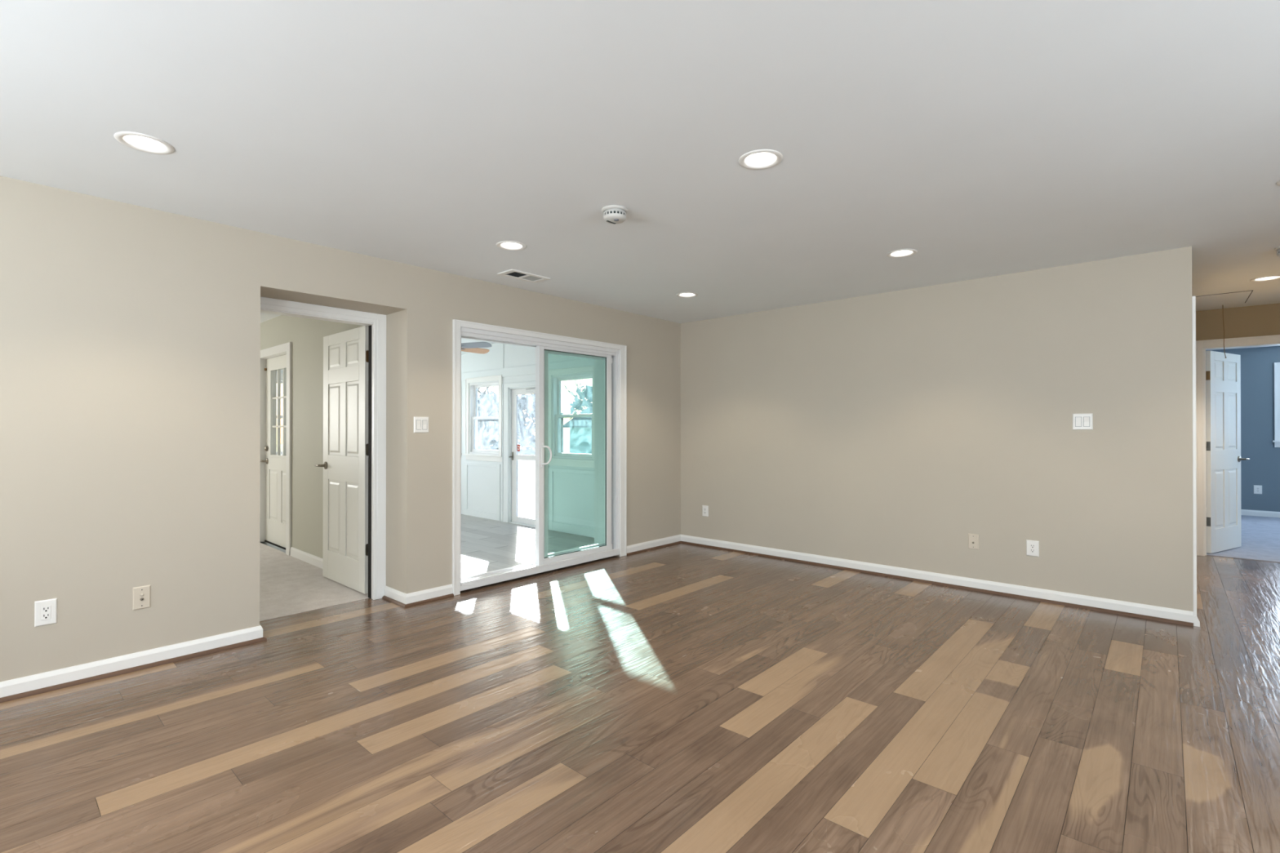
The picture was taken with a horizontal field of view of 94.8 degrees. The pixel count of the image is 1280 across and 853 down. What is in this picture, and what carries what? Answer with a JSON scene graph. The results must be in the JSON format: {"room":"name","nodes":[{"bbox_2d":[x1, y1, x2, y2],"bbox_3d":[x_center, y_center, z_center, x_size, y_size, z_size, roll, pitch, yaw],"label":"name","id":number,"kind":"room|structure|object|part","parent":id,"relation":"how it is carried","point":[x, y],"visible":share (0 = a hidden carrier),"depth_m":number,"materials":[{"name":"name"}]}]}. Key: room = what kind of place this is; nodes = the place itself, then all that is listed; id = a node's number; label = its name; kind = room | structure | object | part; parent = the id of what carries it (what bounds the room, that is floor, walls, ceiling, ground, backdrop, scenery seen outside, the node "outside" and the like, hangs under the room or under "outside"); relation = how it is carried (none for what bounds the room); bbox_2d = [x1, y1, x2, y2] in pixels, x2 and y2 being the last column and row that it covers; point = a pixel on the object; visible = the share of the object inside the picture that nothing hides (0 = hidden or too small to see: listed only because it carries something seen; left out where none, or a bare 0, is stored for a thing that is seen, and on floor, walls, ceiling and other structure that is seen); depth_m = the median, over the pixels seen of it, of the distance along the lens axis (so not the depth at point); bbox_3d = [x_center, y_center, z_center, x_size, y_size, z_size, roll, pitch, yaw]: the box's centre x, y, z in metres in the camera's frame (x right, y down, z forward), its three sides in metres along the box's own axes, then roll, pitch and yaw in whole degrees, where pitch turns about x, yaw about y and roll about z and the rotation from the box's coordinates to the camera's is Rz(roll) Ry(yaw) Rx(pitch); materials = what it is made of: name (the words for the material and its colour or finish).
{"room":"empty living room","nodes":[
{"label":"empty living room","id":0,"kind":"room"},
{"bbox_2d":[259,541,285,552],"bbox_3d":[-3.784,-0.139,6.285,5.260,3.345,0.065,0,0,42],"label":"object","id":1,"kind":"structure","parent":0,"point":[264,542],"depth_m":6.42,"materials":[{"name":"white paint"}]},
{"bbox_2d":[260,315,363,558],"bbox_3d":[-3.827,0.038,6.235,5.260,2.500,0.065,0,0,42],"label":"wall","id":2,"kind":"structure","parent":0,"point":[306,335],"depth_m":5.61,"materials":[{"name":"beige paint"}]},
{"bbox_2d":[260,354,286,550],"bbox_3d":[-3.884,0.266,6.323,0.963,2.045,0.109,0,0,42],"label":"door","id":3,"kind":"structure","parent":2,"relation":"in","point":[275,465],"depth_m":6.41,"materials":[{"name":"white paint"}]},
{"bbox_3d":[-4.206,0.385,6.576,0.145,0.064,0.057,0,0,42],"label":"lever handle","id":4,"kind":"part","parent":3,"relation":"part of","materials":[{"name":"silver metal"}]},
{"bbox_2d":[259,342,292,555],"bbox_3d":[-3.866,0.224,6.300,1.145,2.130,0.150,0,0,42],"label":"trim","id":5,"kind":"structure","parent":2,"relation":"attached to","point":[284,348],"depth_m":6.08,"materials":[{"name":"white wood"}]},
{"bbox_2d":[290,546,322,568],"bbox_3d":[-2.724,1.240,5.191,2.010,0.088,0.014,0,0,42],"label":"baseboard","id":6,"kind":"structure","parent":2,"relation":"attached to","point":[316,561],"depth_m":5.56,"materials":[{"name":"white wood"}]},
{"bbox_2d":[314,325,368,594],"bbox_3d":[-2.390,0.253,4.758,0.886,2.035,0.149,0,0,42],"label":"door","id":7,"kind":"structure","parent":2,"relation":"in","point":[345,353],"depth_m":4.71,"materials":[{"name":"white paint"}]},
{"bbox_3d":[-2.697,0.328,4.971,0.145,0.064,0.057,0,0,42],"label":"lever handle","id":8,"kind":"part","parent":7,"relation":"part of","materials":[{"name":"silver metal"}]},
{"bbox_2d":[0,175,680,681],"bbox_3d":[-2.108,0.152,3.957,0.340,2.745,7.540,0,0,42],"label":"wall","id":9,"kind":"structure","parent":0,"point":[130,334],"depth_m":3.22,"materials":[{"name":"beige paint"}]},
{"bbox_2d":[34,598,57,626],"bbox_3d":[-2.868,0.898,2.843,0.008,0.122,0.077,0,0,42],"label":"wall outlet","id":10,"kind":"object","parent":9,"relation":"attached to","point":[45,611],"visible":1,"depth_m":2.84,"materials":[{"name":"white plastic"}]},
{"bbox_2d":[40,604,50,620],"bbox_3d":[-2.866,0.898,2.841,0.002,0.066,0.033,0,0,42],"label":"receptacle","id":11,"kind":"object","parent":10,"relation":"attached to","point":[45,609],"depth_m":2.84,"materials":[{"name":"white plastic"}]},
{"bbox_2d":[0,625,262,697],"bbox_3d":[-3.451,1.229,2.423,0.332,0.088,3.229,0,0,42],"label":"baseboard","id":12,"kind":"structure","parent":9,"relation":"attached to","point":[20,685],"depth_m":3.04,"materials":[{"name":"white wood"}]},
{"bbox_2d":[0,635,266,702],"bbox_3d":[-3.439,1.263,2.424,0.349,0.019,3.246,0,0,42],"label":"trim","id":13,"kind":"structure","parent":9,"relation":"attached to","point":[68,684],"depth_m":3.04,"materials":[{"name":"wood"}]},
{"bbox_2d":[133,585,151,610],"bbox_3d":[-2.626,0.904,3.105,0.018,0.119,0.073,0,0,42],"label":"cable plate","id":14,"kind":"object","parent":9,"relation":"attached to","point":[142,594],"visible":1,"depth_m":3.11,"materials":[{"name":"beige paint"}]},
{"bbox_2d":[260,296,386,599],"bbox_3d":[-2.252,0.221,4.114,0.125,2.118,0.912,0,0,42],"label":"door frame","id":15,"kind":"structure","parent":9,"relation":"attached to","point":[268,305],"depth_m":4.37,"materials":[{"name":"white wood"}]},
{"bbox_2d":[368,324,371,598],"bbox_3d":[-2.011,0.261,4.399,0.038,2.031,0.021,0,0,42],"label":"trim","id":16,"kind":"structure","parent":9,"relation":"attached to","point":[369,326],"depth_m":4.39,"materials":[{"name":"white wood"}]},
{"bbox_2d":[382,593,453,608],"bbox_3d":[-1.661,1.272,4.412,0.349,0.019,0.387,0,0,42],"label":"trim","id":17,"kind":"structure","parent":9,"relation":"attached to","point":[387,598],"depth_m":4.28,"materials":[{"name":"wood"}]},
{"bbox_2d":[384,583,453,604],"bbox_3d":[-1.662,1.237,4.424,0.332,0.088,0.370,0,0,42],"label":"baseboard","id":18,"kind":"structure","parent":9,"relation":"attached to","point":[406,598],"depth_m":4.30,"materials":[{"name":"white wood"}]},
{"bbox_2d":[413,416,428,432],"bbox_3d":[-1.586,-0.013,4.277,0.011,0.116,0.116,0,0,42],"label":"light switch","id":19,"kind":"object","parent":9,"relation":"attached to","point":[420,424],"visible":1,"depth_m":4.27,"materials":[{"name":"white plastic"}]},
{"bbox_2d":[452,319,626,595],"bbox_3d":[-0.902,0.237,5.282,0.381,2.094,1.912,0,0,42],"label":"door","id":20,"kind":"structure","parent":9,"relation":"in","point":[610,359],"depth_m":5.29,"materials":[{"name":"white plastic"}]},
{"bbox_3d":[-0.849,0.249,5.133,0.008,0.210,0.028,0,0,42],"label":"handle plate","id":21,"kind":"part","parent":20,"relation":"part of","materials":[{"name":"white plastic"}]},
{"bbox_3d":[-0.810,0.249,5.126,0.091,0.169,0.039,0,0,-17],"label":"pull handle","id":22,"kind":"part","parent":20,"relation":"part of","materials":[{"name":"white plastic"}]},
{"bbox_3d":[-0.591,0.251,5.457,0.038,1.940,0.898,0,0,42],"label":"sliding panel","id":23,"kind":"part","parent":20,"relation":"part of","materials":[{"name":"clear glass"}]},
{"bbox_3d":[-0.598,0.260,5.537,0.034,1.919,0.929,0,0,42],"label":"fixed panel","id":24,"kind":"part","parent":20,"relation":"part of","materials":[{"name":"clear glass"}]},
{"bbox_2d":[461,337,494,355],"bbox_3d":[-2.745,-1.436,7.534,5.450,0.740,3.305,0,0,42],"label":"ceiling","id":25,"kind":"structure","parent":0,"point":[463,340],"depth_m":8.91,"materials":[{"name":"white paint"}]},
{"bbox_2d":[461,342,491,353],"bbox_3d":[-2.497,-1.160,7.720,1.260,0.440,1.232,0,0,42],"label":"ceiling fan","id":26,"kind":"object","parent":25,"relation":"hanging from","point":[473,347],"visible":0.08,"depth_m":7.59,"materials":[{"name":"grey metal"}]},
{"bbox_3d":[-2.255,-1.039,8.021,0.135,0.055,0.460,0,0,37],"label":"blade","id":27,"kind":"part","parent":26,"relation":"part of","materials":[{"name":"brown wood"}]},
{"bbox_3d":[-2.108,-1.041,7.537,0.460,0.055,0.135,0,0,19],"label":"blade","id":28,"kind":"part","parent":26,"relation":"part of","materials":[{"name":"grey metal"}]},
{"bbox_2d":[461,342,594,528],"bbox_3d":[-1.694,-0.129,8.712,5.380,3.345,0.140,0,0,42],"label":"wall","id":29,"kind":"structure","parent":0,"point":[573,494],"depth_m":8.82,"materials":[{"name":"white paint"}]},
{"bbox_2d":[463,462,500,520],"bbox_3d":[-2.513,1.014,9.337,1.000,0.865,0.012,0,0,42],"label":"trim","id":30,"kind":"structure","parent":29,"relation":"attached to","point":[496,516],"depth_m":9.30,"materials":[{"name":"white paint"}]},
{"bbox_2d":[463,374,502,462],"bbox_3d":[-2.434,-0.121,9.344,1.045,1.325,0.185,0,0,42],"label":"window","id":31,"kind":"structure","parent":29,"relation":"in","point":[472,452],"depth_m":9.51,"materials":[{"name":"white plastic"}]},
{"bbox_3d":[-2.419,-0.129,9.360,0.835,1.140,0.140,0,0,42],"label":"frame","id":32,"kind":"part","parent":31,"relation":"part of","materials":[{"name":"white plastic"}]},
{"bbox_3d":[-2.436,0.126,9.341,0.779,0.574,0.030,0,0,42],"label":"sash","id":33,"kind":"part","parent":31,"relation":"part of","materials":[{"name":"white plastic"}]},
{"bbox_3d":[-2.409,-0.392,9.373,0.779,0.557,0.030,0,0,42],"label":"sash","id":34,"kind":"part","parent":31,"relation":"part of","materials":[{"name":"glass"}]},
{"bbox_2d":[500,343,503,368],"bbox_3d":[-2.102,-1.103,8.980,0.080,0.435,0.010,0,0,42],"label":"trim","id":35,"kind":"structure","parent":29,"relation":"attached to","point":[501,344],"depth_m":8.97,"materials":[{"name":"white paint"}]},
{"bbox_2d":[508,387,535,525],"bbox_3d":[-1.630,0.435,8.603,0.851,1.993,0.080,0,0,42],"label":"door","id":36,"kind":"structure","parent":29,"relation":"in","point":[515,456],"depth_m":8.82,"materials":[{"name":"white plastic"}]},
{"bbox_2d":[502,381,549,529],"bbox_3d":[-1.635,0.446,8.637,1.085,2.195,0.170,0,0,42],"label":"trim","id":37,"kind":"structure","parent":29,"relation":"attached to","point":[507,388],"depth_m":8.87,"materials":[{"name":"white paint"}]},
{"bbox_2d":[461,358,594,381],"bbox_3d":[-1.705,-0.819,8.622,5.248,0.135,0.014,0,0,42],"label":"trim","id":38,"kind":"structure","parent":29,"relation":"attached to","point":[531,369],"depth_m":8.62,"materials":[{"name":"white paint"}]},
{"bbox_2d":[547,365,594,467],"bbox_3d":[-0.880,-0.127,7.954,1.045,1.325,0.185,0,0,42],"label":"window","id":39,"kind":"structure","parent":29,"relation":"in","point":[587,460],"depth_m":8.09,"materials":[{"name":"white plastic"}]},
{"bbox_3d":[-0.882,0.120,7.951,0.779,0.574,0.030,0,0,42],"label":"sash","id":40,"kind":"part","parent":39,"relation":"part of","materials":[{"name":"white plastic"}]},
{"bbox_3d":[-0.855,-0.398,7.983,0.779,0.557,0.030,0,0,42],"label":"sash","id":41,"kind":"part","parent":39,"relation":"part of","materials":[{"name":"white plastic"}]},
{"bbox_2d":[548,467,594,537],"bbox_3d":[-0.515,1.006,7.551,2.040,0.865,0.012,0,0,42],"label":"trim","id":42,"kind":"structure","parent":29,"relation":"attached to","point":[553,526],"depth_m":8.01,"materials":[{"name":"white paint"}]},
{"bbox_2d":[461,514,594,577],"bbox_3d":[-2.606,1.488,7.415,5.500,0.100,3.200,0,0,42],"label":"floor","id":43,"kind":"structure","parent":0,"point":[487,545],"depth_m":7.20,"materials":[{"name":"grey laminate"}]},
{"bbox_2d":[0,0,1279,351],"bbox_3d":[0.930,-1.222,5.995,12.920,0.140,14.620,0,0,42],"label":"ceiling","id":44,"kind":"structure","parent":0,"point":[981,139],"depth_m":2.34,"materials":[{"name":"white paint"}]},
{"bbox_2d":[113,131,174,154],"bbox_3d":[-2.039,-1.179,2.425,0.192,0.036,0.192,0,0,42],"label":"recessed light","id":45,"kind":"object","parent":44,"relation":"in","point":[139,141],"visible":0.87,"depth_m":2.45,"materials":[{"name":"white plastic"}]},
{"bbox_2d":[496,240,526,250],"bbox_3d":[-0.826,-1.174,3.782,0.192,0.036,0.192,0,0,42],"label":"recessed light","id":46,"kind":"object","parent":44,"relation":"in","point":[505,245],"visible":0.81,"depth_m":3.82,"materials":[{"name":"white plastic"}]},
{"bbox_2d":[497,268,550,283],"bbox_3d":[-0.889,-1.154,4.523,0.190,0.010,0.360,0,0,42],"label":"ceiling vent","id":47,"kind":"object","parent":44,"relation":"in","point":[521,275],"visible":1,"depth_m":4.51,"materials":[{"name":"white plastic"}]},
{"bbox_2d":[601,204,627,224],"bbox_3d":[-0.135,-1.131,3.165,0.142,0.066,0.142,0,0,7],"label":"smoke detector","id":48,"kind":"object","parent":44,"relation":"attached to","point":[613,214],"visible":1,"depth_m":3.12,"materials":[{"name":"white plastic"}]},
{"bbox_2d":[675,292,697,297],"bbox_3d":[0.414,-1.168,5.169,0.192,0.036,0.192,0,0,42],"label":"recessed light","id":49,"kind":"object","parent":44,"relation":"in","point":[686,295],"visible":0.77,"depth_m":5.22,"materials":[{"name":"white plastic"}]},
{"bbox_2d":[737,149,782,169],"bbox_3d":[0.527,-1.179,2.573,0.192,0.036,0.192,0,0,42],"label":"recessed light","id":50,"kind":"object","parent":44,"relation":"in","point":[759,159],"visible":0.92,"depth_m":2.60,"materials":[{"name":"white plastic"}]},
{"bbox_2d":[886,248,917,257],"bbox_3d":[1.753,-1.173,3.945,0.192,0.036,0.192,0,0,42],"label":"recessed light","id":51,"kind":"object","parent":44,"relation":"in","point":[902,252],"visible":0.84,"depth_m":3.98,"materials":[{"name":"white plastic"}]},
{"bbox_2d":[1195,290,1253,358],"bbox_3d":[5.269,-0.899,5.372,0.404,0.512,0.656,0,0,42],"label":"attic hatch","id":52,"kind":"object","parent":44,"relation":"attached to","point":[1239,297],"visible":0.8,"depth_m":5.35,"materials":[{"name":"white paint"}]},
{"bbox_3d":[5.269,-1.152,5.373,0.390,0.006,0.645,0,0,42],"label":"panel","id":53,"kind":"part","parent":52,"relation":"part of","materials":[{"name":"white paint"}]},
{"bbox_2d":[1249,275,1279,281],"bbox_3d":[4.903,-1.171,4.603,0.192,0.036,0.192,0,0,42],"label":"recessed light","id":54,"kind":"object","parent":44,"relation":"in","point":[1274,277],"visible":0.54,"depth_m":4.63,"materials":[{"name":"white"}]},
{"bbox_2d":[1274,246,1279,257],"bbox_3d":[4.191,-1.129,3.791,0.142,0.066,0.142,0,0,7],"label":"smoke detector","id":55,"kind":"object","parent":44,"relation":"attached to","point":[1277,249],"visible":1,"depth_m":3.81,"materials":[{"name":"white plastic"}]},
{"bbox_2d":[0,515,1279,852],"bbox_3d":[0.981,1.344,5.952,12.800,0.126,14.600,0,0,42],"label":"floor","id":56,"kind":"structure","parent":0,"point":[678,698],"depth_m":2.52,"materials":[{"name":"brown wood"}]},
{"bbox_2d":[680,246,1193,611],"bbox_3d":[2.044,0.034,5.222,4.165,2.500,0.120,0,0,42],"label":"wall","id":57,"kind":"structure","parent":0,"point":[892,428],"depth_m":4.65,"materials":[{"name":"beige paint"}]},
{"bbox_2d":[702,505,708,516],"bbox_3d":[0.701,0.909,6.334,0.079,0.117,0.008,0,0,42],"label":"wall outlet","id":58,"kind":"object","parent":57,"relation":"attached to","point":[704,508],"visible":1,"depth_m":6.33,"materials":[{"name":"white plastic"}]},
{"bbox_2d":[626,534,1193,622],"bbox_3d":[1.704,1.239,4.837,4.165,0.088,0.902,0,0,42],"label":"baseboard","id":59,"kind":"structure","parent":57,"relation":"attached to","point":[1100,602],"depth_m":4.72,"materials":[{"name":"white wood"}]},
{"bbox_2d":[626,541,1193,626],"bbox_3d":[1.704,1.273,4.826,4.151,0.019,0.888,0,0,42],"label":"trim","id":60,"kind":"structure","parent":57,"relation":"attached to","point":[1188,624],"depth_m":4.71,"materials":[{"name":"white wood"}]},
{"bbox_2d":[968,533,978,550],"bbox_3d":[2.613,0.904,4.618,0.073,0.119,0.018,0,0,42],"label":"cable plate","id":61,"kind":"object","parent":57,"relation":"attached to","point":[973,539],"visible":1,"depth_m":4.62,"materials":[{"name":"beige paint"}]},
{"bbox_2d":[1026,539,1039,556],"bbox_3d":[2.908,0.903,4.361,0.079,0.117,0.008,0,0,42],"label":"wall outlet","id":62,"kind":"object","parent":57,"relation":"attached to","point":[1032,546],"visible":1,"depth_m":4.36,"materials":[{"name":"white plastic"}]},
{"bbox_2d":[1030,543,1035,553],"bbox_3d":[2.906,0.903,4.359,0.033,0.066,0.002,0,0,42],"label":"receptacle","id":63,"kind":"object","parent":62,"relation":"attached to","point":[1032,545],"depth_m":4.36,"materials":[{"name":"white plastic"}]},
{"bbox_2d":[1072,413,1093,430],"bbox_3d":[3.129,-0.034,4.164,0.116,0.116,0.011,0,0,42],"label":"light switch","id":64,"kind":"object","parent":57,"relation":"attached to","point":[1080,421],"visible":1,"depth_m":4.16,"materials":[{"name":"white plastic"}]},
{"bbox_2d":[1191,296,1196,616],"bbox_3d":[3.588,0.220,3.811,0.017,2.118,0.075,0,0,42],"label":"trim","id":65,"kind":"structure","parent":57,"relation":"attached to","point":[1193,298],"depth_m":3.78,"materials":[{"name":"white wood"}]},
{"bbox_2d":[1193,615,1199,626],"bbox_3d":[3.563,1.248,3.770,0.030,0.062,0.014,0,0,42],"label":"trim","id":66,"kind":"structure","parent":57,"relation":"attached to","point":[1196,621],"depth_m":3.77,"materials":[{"name":"white wood"}]},
{"bbox_2d":[1195,302,1279,340],"bbox_3d":[5.896,0.036,5.668,1.225,2.500,0.120,0,0,42],"label":"wall","id":67,"kind":"structure","parent":0,"point":[1262,320],"depth_m":5.69,"materials":[{"name":"beige paint"}]},
{"bbox_2d":[1205,351,1249,553],"bbox_3d":[6.069,0.256,6.100,0.820,2.035,0.093,0,0,-24],"label":"door","id":68,"kind":"structure","parent":67,"relation":"in","point":[1223,375],"depth_m":6.06,"materials":[{"name":"white paint"}]},
{"bbox_3d":[6.383,0.343,6.222,0.145,0.064,0.057,0,0,-28],"label":"lever handle","id":69,"kind":"part","parent":68,"relation":"part of","materials":[{"name":"silver metal"}]},
{"bbox_2d":[1195,334,1279,555],"bbox_3d":[5.915,0.214,5.640,0.880,2.143,0.147,0,0,42],"label":"trim","id":70,"kind":"structure","parent":67,"relation":"attached to","point":[1202,346],"depth_m":5.85,"materials":[{"name":"white wood"}]},
{"bbox_2d":[1205,346,1279,511],"bbox_3d":[9.005,0.048,8.483,4.200,2.500,0.120,0,0,42],"label":"wall","id":71,"kind":"structure","parent":0,"point":[1262,468],"depth_m":8.48,"materials":[{"name":"blue paint"}]},
{"bbox_2d":[1253,484,1262,493],"bbox_3d":[8.903,0.910,8.485,0.084,0.124,0.008,0,0,42],"label":"wall outlet","id":72,"kind":"object","parent":71,"relation":"attached to","point":[1257,489],"visible":1,"depth_m":8.48,"materials":[{"name":"white plastic"}]},
{"bbox_2d":[1240,509,1279,517],"bbox_3d":[8.961,1.254,8.428,3.960,0.088,0.014,0,0,42],"label":"baseboard","id":73,"kind":"structure","parent":71,"relation":"attached to","point":[1243,512],"depth_m":8.46,"materials":[{"name":"white wood"}]},
{"bbox_2d":[1272,362,1279,447],"bbox_3d":[9.475,-0.307,8.034,1.170,1.205,0.165,0,0,42],"label":"window","id":74,"kind":"structure","parent":71,"relation":"in","point":[1277,365],"depth_m":8.35,"materials":[{"name":"white plastic"}]},
{"bbox_3d":[-4.710,-0.126,9.285,0.120,3.345,3.305,0,0,42],"label":"wall","id":75,"kind":"structure","parent":0,"visible":0},
{"bbox_2d":[276,372,283,454],"bbox_3d":[-5.059,-0.121,8.876,0.185,1.320,1.200,0,0,42],"label":"window","id":76,"kind":"structure","parent":75,"relation":"in","point":[282,374],"depth_m":8.62,"materials":[{"name":"white plastic"}]},
{"label":"outside","id":77,"kind":"structure","parent":0,"visible":0},
{"bbox_2d":[276,439,569,493],"bbox_3d":[-0.736,1.897,27.738,110.000,0.200,110.000,0,0,42],"label":"ground","id":78,"kind":"structure","parent":77,"point":[526,468],"depth_m":25.27,"materials":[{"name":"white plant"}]},
{"bbox_2d":[477,400,498,448],"bbox_3d":[-12.659,-0.179,52.596,4.868,4.781,3.800,0,0,42],"label":"bush","id":79,"kind":"object","parent":78,"relation":"on","point":[495,441],"visible":0.24,"depth_m":51.62,"materials":[{"name":"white plant"}]},
{"bbox_2d":[477,391,498,446],"bbox_3d":[-14.947,-0.687,57.848,4.901,5.768,3.659,0,0,42],"label":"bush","id":80,"kind":"object","parent":78,"relation":"on","point":[492,392],"visible":0.06,"depth_m":57.26,"materials":[{"name":"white plant"}]},
{"bbox_2d":[477,387,498,411],"bbox_3d":[-11.075,-1.694,37.897,5.164,7.283,4.612,0,0,-9],"label":"bare tree","id":81,"kind":"object","parent":78,"relation":"on","point":[478,388],"visible":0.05,"depth_m":38.81,"materials":[{"name":"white plant"}]},
{"bbox_2d":[477,386,520,449],"bbox_3d":[-7.842,-1.000,30.126,3.125,5.845,3.292,0,0,-27],"label":"bare tree","id":82,"kind":"object","parent":78,"relation":"on","point":[485,438],"visible":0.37,"depth_m":30.08,"materials":[{"name":"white plant"}]},
{"bbox_2d":[518,393,535,449],"bbox_3d":[-8.974,-0.339,48.807,5.095,5.220,3.671,0,0,42],"label":"bush","id":83,"kind":"object","parent":78,"relation":"on","point":[525,432],"visible":0.4,"depth_m":47.79,"materials":[{"name":"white plant"}]},
{"bbox_2d":[561,379,592,410],"bbox_3d":[-1.606,-0.754,26.908,3.605,5.334,3.933,0,0,2],"label":"bare tree","id":84,"kind":"object","parent":78,"relation":"on","point":[580,384],"visible":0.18,"depth_m":26.09,"materials":[{"name":"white plant"}]},
{"bbox_2d":[563,406,592,453],"bbox_3d":[-0.780,0.551,19.065,2.400,2.420,2.500,0,0,38],"label":"garden shed","id":85,"kind":"object","parent":78,"relation":"on","point":[580,428],"visible":0.03,"depth_m":18.67,"materials":[{"name":"blue"}]},
{"bbox_2d":[568,383,592,419],"bbox_3d":[-3.697,-0.756,47.020,5.028,5.659,3.566,0,0,42],"label":"bush","id":86,"kind":"object","parent":78,"relation":"on","point":[587,393],"visible":0.11,"depth_m":46.65,"materials":[{"name":"green plant"}]},
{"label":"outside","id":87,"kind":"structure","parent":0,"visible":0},
{"bbox_2d":[518,490,535,513],"bbox_3d":[-1.560,1.700,11.361,8.600,0.060,3.920,0,0,42],"label":"patio","id":88,"kind":"structure","parent":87,"point":[526,500],"depth_m":13.15,"materials":[{"name":"white"}]},
{"bbox_2d":[518,511,535,519],"bbox_3d":[-1.784,1.569,9.460,3.200,0.185,0.855,0,0,42],"label":"step","id":89,"kind":"structure","parent":88,"relation":"on","point":[525,514],"depth_m":9.88,"materials":[{"name":"white"}]},
{"bbox_2d":[560,413,563,453],"bbox_3d":[-1.642,0.697,11.874,0.322,1.950,0.171,0,0,42],"label":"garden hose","id":90,"kind":"object","parent":88,"relation":"on","point":[562,419],"visible":0.02,"depth_m":11.88,"materials":[{"name":"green plant"}]}
]}

